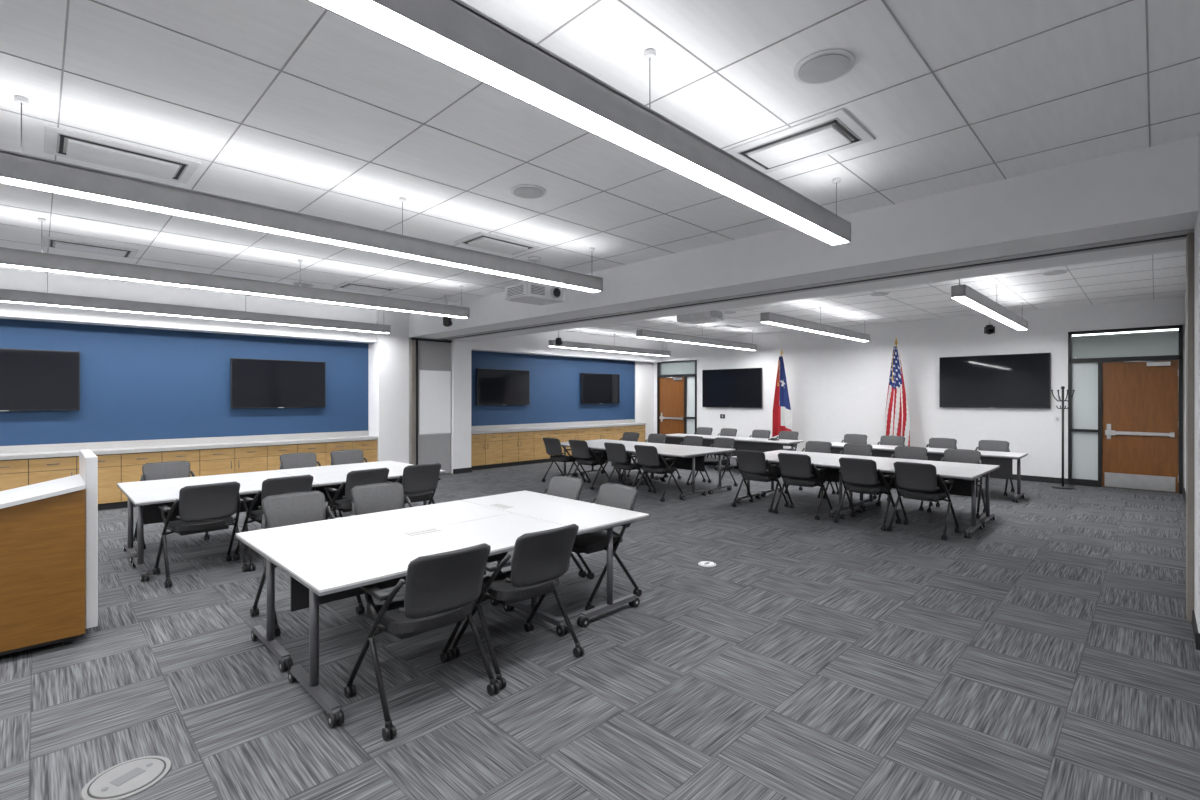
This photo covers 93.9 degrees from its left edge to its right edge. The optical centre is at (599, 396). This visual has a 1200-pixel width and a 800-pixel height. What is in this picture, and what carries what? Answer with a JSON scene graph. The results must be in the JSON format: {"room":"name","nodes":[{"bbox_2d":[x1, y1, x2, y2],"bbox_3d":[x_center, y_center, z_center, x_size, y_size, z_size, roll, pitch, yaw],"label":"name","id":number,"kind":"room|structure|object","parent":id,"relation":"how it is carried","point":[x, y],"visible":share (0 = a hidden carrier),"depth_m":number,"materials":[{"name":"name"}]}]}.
{"room":"conference room","nodes":[
{"label":"conference room","id":0,"kind":"room"},
{"bbox_2d":[0,319,634,445],"bbox_3d":[-4.631,-0.030,11.729,0.100,3.420,18.120,0,0,45],"label":"wall","id":1,"kind":"structure","parent":0,"point":[136,383],"depth_m":9.54,"materials":[{"name":"paint"}]},
{"bbox_2d":[0,348,79,410],"bbox_3d":[-8.352,-0.240,7.842,0.092,0.880,1.560,0,0,45],"label":"television","id":2,"kind":"object","parent":1,"relation":"attached to","point":[30,380],"visible":1,"depth_m":8.06,"materials":[{"name":"black plastic"}]},
{"bbox_2d":[231,358,324,407],"bbox_3d":[-5.893,-0.240,10.319,0.092,0.880,1.560,0,0,45],"label":"television","id":3,"kind":"object","parent":1,"relation":"attached to","point":[255,383],"visible":1,"depth_m":10.25,"materials":[{"name":"black plastic"}]},
{"bbox_2d":[477,368,529,404],"bbox_3d":[-2.384,-0.240,13.852,0.092,0.880,1.560,0,0,45],"label":"television","id":4,"kind":"object","parent":1,"relation":"attached to","point":[494,386],"visible":1,"depth_m":13.80,"materials":[{"name":"black plastic"}]},
{"bbox_2d":[581,373,619,403],"bbox_3d":[0.012,-0.240,16.265,0.092,0.880,1.560,0,0,45],"label":"television","id":5,"kind":"object","parent":1,"relation":"attached to","point":[596,388],"visible":1,"depth_m":16.21,"materials":[{"name":"black plastic"}]},
{"bbox_2d":[0,454,1199,799],"bbox_3d":[0.749,1.730,8.064,12.900,0.100,20.700,0,0,45],"label":"floor","id":6,"kind":"structure","parent":0,"point":[1049,652],"depth_m":3.44,"materials":[{"name":"carpet"}]},
{"bbox_2d":[0,449,97,655],"bbox_3d":[-4.199,1.045,3.627,0.830,1.270,1.370,0,0,45],"label":"lectern","id":7,"kind":"object","parent":6,"relation":"on","point":[49,529],"visible":1,"depth_m":3.67,"materials":[{"name":"brown wood"}]},
{"bbox_2d":[80,756,171,799],"bbox_3d":[-2.077,1.674,2.464,0.310,0.010,0.310,0,0,22],"label":"outlet box","id":8,"kind":"object","parent":6,"relation":"on","point":[129,778],"visible":1,"depth_m":2.45,"materials":[{"name":"metal"}]},
{"bbox_2d":[133,461,209,548],"bbox_3d":[-5.055,1.233,6.597,0.695,0.893,0.646,0,0,45],"label":"chair","id":9,"kind":"object","parent":6,"relation":"on","point":[168,469],"visible":0.29,"depth_m":6.77,"materials":[{"name":"grey fabric"}]},
{"bbox_2d":[0,431,377,509],"bbox_3d":[-7.695,1.185,8.226,0.484,0.990,8.790,0,0,45],"label":"base cabinet","id":10,"kind":"object","parent":6,"relation":"on","point":[118,461],"visible":0.62,"depth_m":8.85,"materials":[{"name":"wood"}]},
{"bbox_2d":[153,481,249,587],"bbox_3d":[-3.768,1.233,5.309,0.695,0.893,0.646,0,0,42],"label":"chair","id":11,"kind":"object","parent":6,"relation":"on","point":[204,507],"visible":1,"depth_m":5.14,"materials":[{"name":"plastic"}]},
{"bbox_2d":[117,470,290,563],"bbox_3d":[-4.449,1.310,6.377,0.796,0.740,1.536,0,0,45],"label":"conference table","id":12,"kind":"object","parent":6,"relation":"on","point":[199,480],"visible":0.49,"depth_m":6.16,"materials":[{"name":"white laminate"}]},
{"bbox_2d":[125,479,317,581],"bbox_3d":[-3.881,1.308,5.813,0.796,0.744,1.536,0,0,45],"label":"conference table","id":13,"kind":"object","parent":6,"relation":"on","point":[147,502],"visible":0.47,"depth_m":5.51,"materials":[{"name":"white laminate"}]},
{"bbox_2d":[233,475,313,571],"bbox_3d":[-3.310,1.233,5.770,0.695,0.893,0.646,0,0,43],"label":"chair","id":14,"kind":"object","parent":6,"relation":"on","point":[302,483],"visible":0.47,"depth_m":5.54,"materials":[{"name":"plastic"}]},
{"bbox_2d":[250,491,364,635],"bbox_3d":[-2.289,1.233,4.359,0.646,0.893,0.695,0,0,-45],"label":"chair","id":15,"kind":"object","parent":6,"relation":"on","point":[287,509],"visible":0.36,"depth_m":4.51,"materials":[{"name":"plastic"}]},
{"bbox_2d":[279,452,337,517],"bbox_3d":[-4.025,1.233,7.635,0.646,0.893,0.695,0,0,-44],"label":"chair","id":16,"kind":"object","parent":6,"relation":"on","point":[292,460],"visible":0.25,"depth_m":7.83,"materials":[{"name":"grey fabric"}]},
{"bbox_2d":[275,461,411,475],"bbox_3d":[-3.364,1.310,7.469,0.796,0.740,1.536,0,0,45],"label":"conference table","id":17,"kind":"object","parent":6,"relation":"on","point":[380,464],"visible":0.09,"depth_m":7.36,"materials":[{"name":"white laminate"}]},
{"bbox_2d":[326,449,367,516],"bbox_3d":[-3.559,1.233,8.103,0.646,0.893,0.695,0,0,-43],"label":"chair","id":18,"kind":"object","parent":6,"relation":"on","point":[339,457],"visible":0.22,"depth_m":8.30,"materials":[{"name":"grey fabric"}]},
{"bbox_2d":[324,468,388,519],"bbox_3d":[-2.747,1.233,6.338,0.695,0.893,0.646,0,0,43],"label":"chair","id":19,"kind":"object","parent":6,"relation":"on","point":[378,475],"visible":0.4,"depth_m":6.11,"materials":[{"name":"grey fabric"}]},
{"bbox_2d":[236,500,510,672],"bbox_3d":[-1.609,1.310,4.205,0.806,0.740,1.756,0,0,45],"label":"conference table","id":20,"kind":"object","parent":6,"relation":"on","point":[270,542],"visible":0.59,"depth_m":3.88,"materials":[{"name":"white laminate"}]},
{"bbox_2d":[311,466,445,504],"bbox_3d":[-2.796,1.308,6.906,0.796,0.744,1.536,0,0,45],"label":"conference table","id":21,"kind":"object","parent":6,"relation":"on","point":[333,480],"visible":0.09,"depth_m":6.79,"materials":[{"name":"white laminate"}]},
{"bbox_2d":[348,482,416,607],"bbox_3d":[-1.808,1.233,4.843,0.646,0.893,0.695,0,0,-43],"label":"chair","id":22,"kind":"object","parent":6,"relation":"on","point":[379,497],"visible":0.33,"depth_m":5.04,"materials":[{"name":"plastic"}]},
{"bbox_2d":[368,310,408,463],"bbox_3d":[-4.365,-0.030,11.571,0.500,3.420,0.630,0,0,45],"label":"wall pier","id":23,"kind":"object","parent":6,"relation":"on","point":[388,357],"depth_m":11.38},
{"bbox_2d":[387,463,440,504],"bbox_3d":[-2.284,1.233,6.803,0.647,0.893,0.695,0,0,-44],"label":"chair","id":24,"kind":"object","parent":6,"relation":"on","point":[418,481],"visible":0.58,"depth_m":6.62,"materials":[{"name":"grey fabric"}]},
{"bbox_2d":[344,543,499,740],"bbox_3d":[-0.970,1.233,3.117,0.646,0.893,0.695,0,0,-44],"label":"chair","id":25,"kind":"object","parent":6,"relation":"on","point":[441,589],"visible":1,"depth_m":2.92,"materials":[{"name":"grey fabric"}]},
{"bbox_2d":[271,513,581,727],"bbox_3d":[-1.033,1.308,3.633,0.811,0.744,1.756,0,0,45],"label":"conference table","id":26,"kind":"object","parent":6,"relation":"on","point":[319,576],"visible":0.87,"depth_m":3.36,"materials":[{"name":"white laminate"}]},
{"bbox_2d":[409,338,451,473],"bbox_3d":[-3.734,0.220,12.057,0.510,2.880,0.930,0,0,45],"label":"wall","id":27,"kind":"structure","parent":6,"relation":"on","point":[429,359],"depth_m":11.86,"materials":[{"name":"paint"}]},
{"bbox_2d":[450,340,470,473],"bbox_3d":[-3.262,0.220,12.575,0.650,2.920,0.450,0,0,45],"label":"wall pillar","id":28,"kind":"structure","parent":6,"relation":"on","point":[460,350],"depth_m":12.31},
{"bbox_2d":[449,524,583,688],"bbox_3d":[-0.506,1.233,3.585,0.646,0.893,0.695,0,0,-43],"label":"chair","id":29,"kind":"object","parent":6,"relation":"on","point":[539,558],"visible":0.95,"depth_m":3.39,"materials":[{"name":"grey fabric"}]},
{"bbox_2d":[497,475,585,577],"bbox_3d":[-0.530,1.233,5.284,0.695,0.893,0.646,0,0,-45],"label":"chair","id":30,"kind":"object","parent":6,"relation":"on","point":[559,486],"visible":0.23,"depth_m":5.46,"materials":[{"name":"plastic"}]},
{"bbox_2d":[462,490,648,627],"bbox_3d":[-0.438,1.308,4.807,1.621,0.744,0.741,0,0,45],"label":"conference table","id":31,"kind":"object","parent":6,"relation":"on","point":[590,517],"visible":0.7,"depth_m":4.48,"materials":[{"name":"white laminate"}]},
{"bbox_2d":[471,419,645,469],"bbox_3d":[-0.952,1.185,15.016,0.484,0.990,6.230,0,0,45],"label":"base cabinet","id":32,"kind":"object","parent":6,"relation":"on","point":[492,446],"visible":0.79,"depth_m":13.96,"materials":[{"name":"wood"}]},
{"bbox_2d":[542,438,585,481],"bbox_3d":[-0.748,1.233,11.023,0.646,0.893,0.695,0,0,43],"label":"chair","id":33,"kind":"object","parent":6,"relation":"on","point":[552,445],"visible":0.86,"depth_m":10.85,"materials":[{"name":"plastic"}]},
{"bbox_2d":[569,439,611,489],"bbox_3d":[-0.216,1.233,10.494,0.646,0.893,0.695,0,0,43],"label":"chair","id":34,"kind":"object","parent":6,"relation":"on","point":[579,448],"visible":0.92,"depth_m":10.31,"materials":[{"name":"plastic"}]},
{"bbox_2d":[551,442,632,484],"bbox_3d":[-0.180,1.308,11.059,1.676,0.744,0.796,0,0,45],"label":"conference table","id":35,"kind":"object","parent":6,"relation":"on","point":[595,447],"visible":0.21,"depth_m":11.27,"materials":[{"name":"white laminate"}]},
{"bbox_2d":[572,483,641,610],"bbox_3d":[-0.046,1.233,4.803,0.695,0.893,0.646,0,0,-43],"label":"chair","id":36,"kind":"object","parent":6,"relation":"on","point":[620,496],"visible":0.53,"depth_m":4.75,"materials":[{"name":"plastic"}]},
{"bbox_2d":[580,439,661,481],"bbox_3d":[0.383,1.310,11.626,1.676,0.740,0.796,0,0,45],"label":"conference table","id":37,"kind":"object","parent":6,"relation":"on","point":[631,443],"visible":0.4,"depth_m":11.57,"materials":[{"name":"white laminate"}]},
{"bbox_2d":[601,432,640,475],"bbox_3d":[0.498,1.233,12.281,0.646,0.893,0.695,0,0,45],"label":"chair","id":38,"kind":"object","parent":6,"relation":"on","point":[627,436],"visible":0.3,"depth_m":12.45,"materials":[{"name":"plastic"}]},
{"bbox_2d":[604,442,651,491],"bbox_3d":[0.443,1.233,9.840,0.646,0.893,0.695,0,0,43],"label":"chair","id":39,"kind":"object","parent":6,"relation":"on","point":[616,452],"visible":0.78,"depth_m":9.66,"materials":[{"name":"plastic"}]},
{"bbox_2d":[635,362,653,441],"bbox_3d":[1.408,0.290,17.711,0.040,2.780,0.880,0,0,45],"label":"wall pier","id":40,"kind":"object","parent":6,"relation":"on","point":[644,371],"depth_m":17.72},
{"bbox_2d":[627,433,668,476],"bbox_3d":[1.029,1.233,11.754,0.646,0.893,0.695,0,0,44],"label":"chair","id":41,"kind":"object","parent":6,"relation":"on","point":[652,438],"visible":0.34,"depth_m":11.94,"materials":[{"name":"grey fabric"}]},
{"bbox_2d":[634,445,682,501],"bbox_3d":[0.939,1.233,9.347,0.646,0.893,0.695,0,0,44],"label":"chair","id":42,"kind":"object","parent":6,"relation":"on","point":[647,456],"visible":0.88,"depth_m":9.16,"materials":[{"name":"grey fabric"}]},
{"bbox_2d":[615,446,709,499],"bbox_3d":[1.012,1.308,9.875,1.676,0.744,0.796,0,0,45],"label":"conference table","id":43,"kind":"object","parent":6,"relation":"on","point":[694,461],"visible":0.59,"depth_m":9.67,"materials":[{"name":"white laminate"}]},
{"bbox_2d":[662,436,705,484],"bbox_3d":[1.690,1.233,11.098,0.647,0.893,0.695,0,0,44],"label":"chair","id":44,"kind":"object","parent":6,"relation":"on","point":[688,440],"visible":0.43,"depth_m":11.26,"materials":[{"name":"plastic"}]},
{"bbox_2d":[640,444,734,493],"bbox_3d":[1.575,1.310,10.443,1.676,0.740,0.796,0,0,45],"label":"conference table","id":45,"kind":"object","parent":6,"relation":"on","point":[713,450],"visible":0.8,"depth_m":10.11,"materials":[{"name":"white laminate"}]},
{"bbox_2d":[665,433,732,469],"bbox_3d":[2.342,1.308,13.599,1.676,0.744,0.796,0,0,45],"label":"conference table","id":46,"kind":"object","parent":6,"relation":"on","point":[676,439],"visible":0.23,"depth_m":13.50,"materials":[{"name":"white laminate"}]},
{"bbox_2d":[691,437,737,489],"bbox_3d":[2.189,1.233,10.602,0.695,0.893,0.646,0,0,-43],"label":"chair","id":47,"kind":"object","parent":6,"relation":"on","point":[719,442],"visible":0.6,"depth_m":10.64,"materials":[{"name":"plastic"}]},
{"bbox_2d":[706,428,737,463],"bbox_3d":[3.025,1.233,13.831,0.695,0.893,0.646,0,0,-44],"label":"chair","id":48,"kind":"object","parent":6,"relation":"on","point":[724,431],"visible":0.23,"depth_m":14.04,"materials":[{"name":"grey fabric"}]},
{"bbox_2d":[737,430,770,467],"bbox_3d":[3.662,1.233,13.198,0.646,0.893,0.695,0,0,45],"label":"chair","id":49,"kind":"object","parent":6,"relation":"on","point":[755,433],"visible":0.29,"depth_m":13.40,"materials":[{"name":"plastic"}]},
{"bbox_2d":[732,450,788,512],"bbox_3d":[2.414,1.233,8.503,0.646,0.893,0.695,0,0,43],"label":"chair","id":50,"kind":"object","parent":6,"relation":"on","point":[753,463],"visible":0.96,"depth_m":8.33,"materials":[{"name":"grey fabric"}]},
{"bbox_2d":[721,437,803,477],"bbox_3d":[3.534,1.308,12.415,1.676,0.744,0.796,0,0,45],"label":"conference table","id":51,"kind":"object","parent":6,"relation":"on","point":[741,443],"visible":0.58,"depth_m":12.10,"materials":[{"name":"white laminate"}]},
{"bbox_2d":[772,349,791,436],"bbox_3d":[4.709,0.210,14.396,0.338,2.940,0.448,0,0,-26],"label":"flag","id":52,"kind":"object","parent":6,"relation":"on","point":[782,415],"visible":0.92,"depth_m":14.38,"materials":[{"name":"multicoloured fabric"}]},
{"bbox_2d":[776,431,798,450],"bbox_3d":[4.157,1.233,12.706,0.646,0.893,0.695,0,0,43],"label":"chair","id":53,"kind":"object","parent":6,"relation":"on","point":[788,435],"visible":0.25,"depth_m":12.89,"materials":[{"name":"grey fabric"}]},
{"bbox_2d":[732,454,848,517],"bbox_3d":[2.924,1.308,8.540,1.611,0.744,0.796,0,0,45],"label":"conference table","id":54,"kind":"object","parent":6,"relation":"on","point":[832,475],"visible":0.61,"depth_m":8.45,"materials":[{"name":"white laminate"}]},
{"bbox_2d":[773,453,832,519],"bbox_3d":[2.897,1.233,8.023,0.646,0.893,0.695,0,0,42],"label":"chair","id":55,"kind":"object","parent":6,"relation":"on","point":[797,469],"visible":0.95,"depth_m":7.85,"materials":[{"name":"grey fabric"}]},
{"bbox_2d":[784,441,835,497],"bbox_3d":[3.669,1.233,9.725,0.695,0.893,0.646,0,0,-44],"label":"chair","id":56,"kind":"object","parent":6,"relation":"on","point":[811,446],"visible":0.34,"depth_m":9.90,"materials":[{"name":"grey fabric"}]},
{"bbox_2d":[761,450,872,506],"bbox_3d":[3.487,1.310,9.107,1.611,0.740,0.796,0,0,45],"label":"conference table","id":57,"kind":"object","parent":6,"relation":"on","point":[811,454],"visible":0.44,"depth_m":9.15,"materials":[{"name":"white laminate"}]},
{"bbox_2d":[823,443,876,503],"bbox_3d":[4.145,1.233,9.252,0.695,0.893,0.646,0,0,-43],"label":"chair","id":58,"kind":"object","parent":6,"relation":"on","point":[859,449],"visible":0.39,"depth_m":9.44,"materials":[{"name":"grey fabric"}]},
{"bbox_2d":[841,434,866,443],"bbox_3d":[5.222,1.233,11.649,0.646,0.893,0.695,0,0,42],"label":"chair","id":59,"kind":"object","parent":6,"relation":"on","point":[848,438],"visible":0.26,"depth_m":11.87,"materials":[{"name":"grey fabric"}]},
{"bbox_2d":[831,442,896,457],"bbox_3d":[5.164,1.308,10.796,1.611,0.744,0.796,0,0,45],"label":"conference table","id":60,"kind":"object","parent":6,"relation":"on","point":[887,451],"visible":0.07,"depth_m":10.43,"materials":[{"name":"white laminate"}]},
{"bbox_2d":[834,457,900,530],"bbox_3d":[3.518,1.233,7.406,0.695,0.893,0.646,0,0,-44],"label":"chair","id":61,"kind":"object","parent":6,"relation":"on","point":[860,475],"visible":0.99,"depth_m":7.24,"materials":[{"name":"grey fabric"}]},
{"bbox_2d":[877,435,904,445],"bbox_3d":[5.722,1.233,11.152,0.695,0.893,0.646,0,0,-43],"label":"chair","id":62,"kind":"object","parent":6,"relation":"on","point":[885,440],"visible":0.21,"depth_m":11.35,"materials":[{"name":"plastic"}]},
{"bbox_2d":[885,337,909,445],"bbox_3d":[6.646,0.170,12.472,0.338,3.020,0.448,0,0,-26],"label":"flag","id":63,"kind":"object","parent":6,"relation":"on","point":[897,419],"visible":0.9,"depth_m":12.45,"materials":[{"name":"multicoloured fabric"}]},
{"bbox_2d":[876,446,932,510],"bbox_3d":[4.731,1.233,8.670,0.646,0.893,0.695,0,0,43],"label":"chair","id":64,"kind":"object","parent":6,"relation":"on","point":[903,452],"visible":0.35,"depth_m":8.85,"materials":[{"name":"grey fabric"}]},
{"bbox_2d":[834,462,986,538],"bbox_3d":[4.070,1.308,7.402,1.611,0.744,0.796,0,0,45],"label":"conference table","id":65,"kind":"object","parent":6,"relation":"on","point":[965,483],"visible":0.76,"depth_m":7.23,"materials":[{"name":"white laminate"}]},
{"bbox_2d":[887,461,959,540],"bbox_3d":[3.993,1.233,6.935,0.695,0.893,0.646,0,0,-43],"label":"chair","id":66,"kind":"object","parent":6,"relation":"on","point":[917,481],"visible":1,"depth_m":6.77,"materials":[{"name":"grey fabric"}]},
{"bbox_2d":[861,457,999,526],"bbox_3d":[4.633,1.310,7.970,1.611,0.740,0.796,0,0,45],"label":"conference table","id":67,"kind":"object","parent":6,"relation":"on","point":[989,468],"visible":0.75,"depth_m":7.68,"materials":[{"name":"white laminate"}]},
{"bbox_2d":[926,438,956,448],"bbox_3d":[6.359,1.233,10.520,0.646,0.893,0.695,0,0,45],"label":"chair","id":68,"kind":"object","parent":6,"relation":"on","point":[947,443],"visible":0.17,"depth_m":10.72,"materials":[{"name":"plastic"}]},
{"bbox_2d":[927,449,984,518],"bbox_3d":[5.227,1.233,8.177,0.646,0.893,0.695,0,0,43],"label":"chair","id":69,"kind":"object","parent":6,"relation":"on","point":[950,455],"visible":0.42,"depth_m":8.32,"materials":[{"name":"grey fabric"}]},
{"bbox_2d":[925,447,1027,502],"bbox_3d":[6.310,1.308,9.659,1.611,0.744,0.796,0,0,45],"label":"conference table","id":70,"kind":"object","parent":6,"relation":"on","point":[1004,460],"visible":0.41,"depth_m":9.12,"materials":[{"name":"white laminate"}]},
{"bbox_2d":[975,440,1014,495],"bbox_3d":[6.928,1.233,9.955,0.695,0.893,0.646,0,0,-43],"label":"chair","id":71,"kind":"object","parent":6,"relation":"on","point":[983,445],"visible":0.3,"depth_m":10.11,"materials":[{"name":"plastic"}]},
{"bbox_2d":[1051,386,1074,489],"bbox_3d":[8.541,0.740,10.333,0.340,1.880,0.340,0,0,45],"label":"coat stand","id":72,"kind":"object","parent":6,"relation":"on","point":[1062,486],"visible":1,"depth_m":10.32,"materials":[{"name":"black metal"}]},
{"bbox_2d":[1194,135,1199,632],"bbox_3d":[5.042,-0.030,4.013,1.100,3.420,1.900,0,0,45],"label":"pilaster","id":73,"kind":"object","parent":6,"relation":"on","point":[1197,225],"depth_m":3.81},
{"bbox_2d":[0,0,1199,341],"bbox_3d":[-0.114,-1.790,7.194,12.900,0.100,18.250,0,0,45],"label":"ceiling","id":74,"kind":"structure","parent":0,"point":[608,41],"depth_m":3.52,"materials":[{"name":"tile"}]},
{"bbox_2d":[42,236,138,258],"bbox_3d":[-5.927,-1.722,6.520,0.560,0.034,0.820,0,0,45],"label":"ceiling vent","id":75,"kind":"object","parent":74,"relation":"in","point":[51,242],"visible":0.88,"depth_m":6.43,"materials":[{"name":"white plastic"}]},
{"bbox_2d":[44,124,200,183],"bbox_3d":[-3.444,-1.722,4.054,0.560,0.034,0.820,0,0,45],"label":"ceiling vent","id":76,"kind":"object","parent":74,"relation":"in","point":[62,142],"visible":1,"depth_m":3.97,"materials":[{"name":"white plastic"}]},
{"bbox_2d":[0,269,375,343],"bbox_3d":[-7.515,-1.420,8.484,0.380,0.640,9.450,0,0,45],"label":"soffit","id":77,"kind":"structure","parent":74,"relation":"attached to","point":[9,279],"depth_m":8.91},
{"bbox_2d":[0,272,390,333],"bbox_3d":[-6.955,-1.488,8.068,0.150,0.497,8.050,0,0,45],"label":"linear pendant light","id":78,"kind":"object","parent":74,"relation":"hanging from","point":[6,295],"visible":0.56,"depth_m":8.50,"materials":[{"name":"grey paint"}]},
{"bbox_2d":[0,218,468,318],"bbox_3d":[-4.907,-1.488,5.986,0.150,0.497,7.980,0,0,45],"label":"linear pendant light","id":79,"kind":"object","parent":74,"relation":"hanging from","point":[9,257],"visible":1,"depth_m":6.34,"materials":[{"name":"grey paint"}]},
{"bbox_2d":[0,95,602,292],"bbox_3d":[-2.800,-1.488,3.823,0.150,0.497,7.880,0,0,45],"label":"linear pendant light","id":80,"kind":"object","parent":74,"relation":"hanging from","point":[19,169],"visible":1,"depth_m":4.02,"materials":[{"name":"grey paint"}]},
{"bbox_2d":[333,281,398,293],"bbox_3d":[-3.708,-1.722,8.896,0.560,0.034,0.820,0,0,45],"label":"ceiling vent","id":81,"kind":"object","parent":74,"relation":"in","point":[346,285],"visible":1,"depth_m":8.80,"materials":[{"name":"white plastic"}]},
{"bbox_2d":[453,231,541,255],"bbox_3d":[-1.154,-1.722,6.360,0.560,0.034,0.820,0,0,45],"label":"ceiling vent","id":82,"kind":"object","parent":74,"relation":"in","point":[482,240],"visible":1,"depth_m":6.26,"materials":[{"name":"white plastic"}]},
{"bbox_2d":[511,184,545,198],"bbox_3d":[-0.604,-1.730,4.728,0.300,0.018,0.300,0,0,45],"label":"ceiling speaker","id":83,"kind":"object","parent":74,"relation":"in","point":[527,191],"depth_m":4.69},
{"bbox_2d":[505,257,563,305],"bbox_3d":[-0.801,-1.469,6.995,0.505,0.538,0.604,0,0,45],"label":"ceiling projector","id":84,"kind":"object","parent":74,"relation":"hanging from","point":[534,293],"depth_m":6.87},
{"bbox_2d":[471,331,661,362],"bbox_3d":[-0.680,-1.420,15.367,0.380,0.640,7.150,0,0,45],"label":"soffit","id":85,"kind":"structure","parent":74,"relation":"attached to","point":[536,343],"depth_m":14.91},
{"bbox_2d":[307,0,850,245],"bbox_3d":[-0.791,-1.488,1.772,0.150,0.497,7.800,0,0,45],"label":"linear pendant light","id":86,"kind":"object","parent":74,"relation":"hanging from","point":[454,34],"visible":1,"depth_m":2.39,"materials":[{"name":"grey paint"}]},
{"bbox_2d":[0,0,1199,340],"bbox_3d":[0.002,-1.738,7.041,12.320,0.004,18.004,0,0,45],"label":"grid","id":87,"kind":"object","parent":74,"relation":"attached to","point":[68,1],"depth_m":3.74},
{"bbox_2d":[549,334,670,355],"bbox_3d":[0.441,-1.488,15.417,0.150,0.497,4.700,0,0,45],"label":"linear pendant light","id":88,"kind":"object","parent":74,"relation":"hanging from","point":[552,343],"visible":0.81,"depth_m":15.12,"materials":[{"name":"grey paint"}]},
{"bbox_2d":[636,323,756,350],"bbox_3d":[2.463,-1.488,13.267,0.150,0.497,4.700,0,0,45],"label":"linear pendant light","id":89,"kind":"object","parent":74,"relation":"hanging from","point":[648,334],"visible":0.98,"depth_m":12.87,"materials":[{"name":"grey paint"}]},
{"bbox_2d":[677,310,723,323],"bbox_3d":[1.611,-1.469,8.931,0.604,0.538,0.505,0,0,45],"label":"ceiling projector","id":90,"kind":"object","parent":74,"relation":"hanging from","point":[716,315],"depth_m":8.77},
{"bbox_2d":[725,109,874,173],"bbox_3d":[1.365,-1.722,3.859,0.820,0.034,0.560,0,0,45],"label":"ceiling vent","id":91,"kind":"object","parent":74,"relation":"in","point":[835,131],"visible":0.9,"depth_m":3.77,"materials":[{"name":"white plastic"}]},
{"bbox_2d":[760,307,869,341],"bbox_3d":[4.346,-1.488,10.905,0.150,0.497,4.600,0,0,45],"label":"linear pendant light","id":92,"kind":"object","parent":74,"relation":"hanging from","point":[768,318],"visible":1,"depth_m":10.43,"materials":[{"name":"grey paint"}]},
{"bbox_2d":[794,49,854,84],"bbox_3d":[1.178,-1.730,2.946,0.300,0.018,0.300,0,0,45],"label":"ceiling speaker","id":93,"kind":"object","parent":74,"relation":"in","point":[829,65],"depth_m":2.92},
{"bbox_2d":[951,279,1027,329],"bbox_3d":[6.157,-1.488,8.684,0.150,0.497,4.800,0,0,45],"label":"linear pendant light","id":94,"kind":"object","parent":74,"relation":"hanging from","point":[964,294],"visible":0.91,"depth_m":7.96,"materials":[{"name":"grey paint"}]},
{"bbox_2d":[409,136,1197,340],"bbox_3d":[0.324,-1.490,8.345,11.700,0.500,1.400,0,0,45],"label":"ceiling beam","id":95,"kind":"structure","parent":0,"point":[1151,190],"depth_m":5.08,"materials":[{"name":"paint"}]},
{"bbox_2d":[438,228,1193,339],"bbox_3d":[0.572,-1.231,8.098,11.000,0.018,0.300,0,0,45],"label":"track","id":96,"kind":"object","parent":95,"relation":"attached to","point":[1181,234],"visible":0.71,"depth_m":5.61,"materials":[{"name":"metal"}]},
{"bbox_2d":[1186,233,1193,621],"bbox_3d":[4.463,0.225,4.236,0.035,2.870,0.300,0,0,45],"label":"pocket door","id":97,"kind":"structure","parent":95,"relation":"in","point":[1190,236],"depth_m":4.13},
{"bbox_2d":[654,296,1184,493],"bbox_3d":[5.986,-0.030,13.870,11.950,3.420,0.120,0,0,45],"label":"wall","id":98,"kind":"structure","parent":0,"point":[837,386],"depth_m":12.67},
{"bbox_2d":[657,360,696,433],"bbox_3d":[2.370,0.280,17.360,1.500,2.800,0.282,0,0,45],"label":"door","id":99,"kind":"structure","parent":98,"relation":"in","point":[676,393],"depth_m":17.37,"materials":[{"name":"brown wood"}]},
{"bbox_2d":[702,368,761,407],"bbox_3d":[3.742,-0.250,15.946,1.920,1.100,0.092,0,0,45],"label":"television","id":100,"kind":"object","parent":98,"relation":"attached to","point":[742,387],"visible":1,"depth_m":15.87,"materials":[{"name":"black plastic"}]},
{"bbox_2d":[732,454,1067,483],"bbox_3d":[5.957,1.625,13.806,8.600,0.110,0.012,0,0,45],"label":"baseboard","id":101,"kind":"structure","parent":98,"relation":"attached to","point":[1023,477],"depth_m":11.10,"materials":[{"name":"rubber"}]},
{"bbox_2d":[939,353,1050,408],"bbox_3d":[8.120,-0.320,11.598,1.900,1.090,0.092,0,0,45],"label":"television","id":102,"kind":"object","parent":98,"relation":"attached to","point":[1008,380],"visible":1,"depth_m":11.52,"materials":[{"name":"black plastic"}]},
{"bbox_2d":[1068,325,1182,493],"bbox_3d":[9.548,0.215,10.233,1.530,2.930,0.282,0,0,45],"label":"door","id":103,"kind":"structure","parent":98,"relation":"in","point":[1123,423],"depth_m":10.22,"materials":[{"name":"brown wood"}]},
{"bbox_2d":[1072,330,1178,475],"bbox_3d":[7.204,-0.030,14.493,13.000,3.420,2.480,0,0,45],"label":"wall","id":104,"kind":"structure","parent":0,"point":[1158,343],"depth_m":11.98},
{"bbox_2d":[1072,329,1178,335],"bbox_3d":[10.320,-1.295,11.103,2.260,0.050,0.360,0,0,45],"label":"ceiling light","id":105,"kind":"object","parent":104,"relation":"attached to","point":[1164,329],"visible":0.22,"depth_m":11.03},
{"bbox_2d":[1185,293,1185,490],"bbox_3d":[7.806,-0.030,7.293,0.100,3.420,6.650,0,0,45],"label":"wall","id":106,"kind":"structure","parent":0,"point":[1185,293],"depth_m":9.38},
{"bbox_2d":[1185,570,1199,649],"bbox_3d":[5.002,1.625,4.053,1.012,0.110,1.924,0,0,45],"label":"baseboard","id":107,"kind":"structure","parent":106,"relation":"attached to","point":[1194,623],"depth_m":3.83,"materials":[{"name":"rubber"}]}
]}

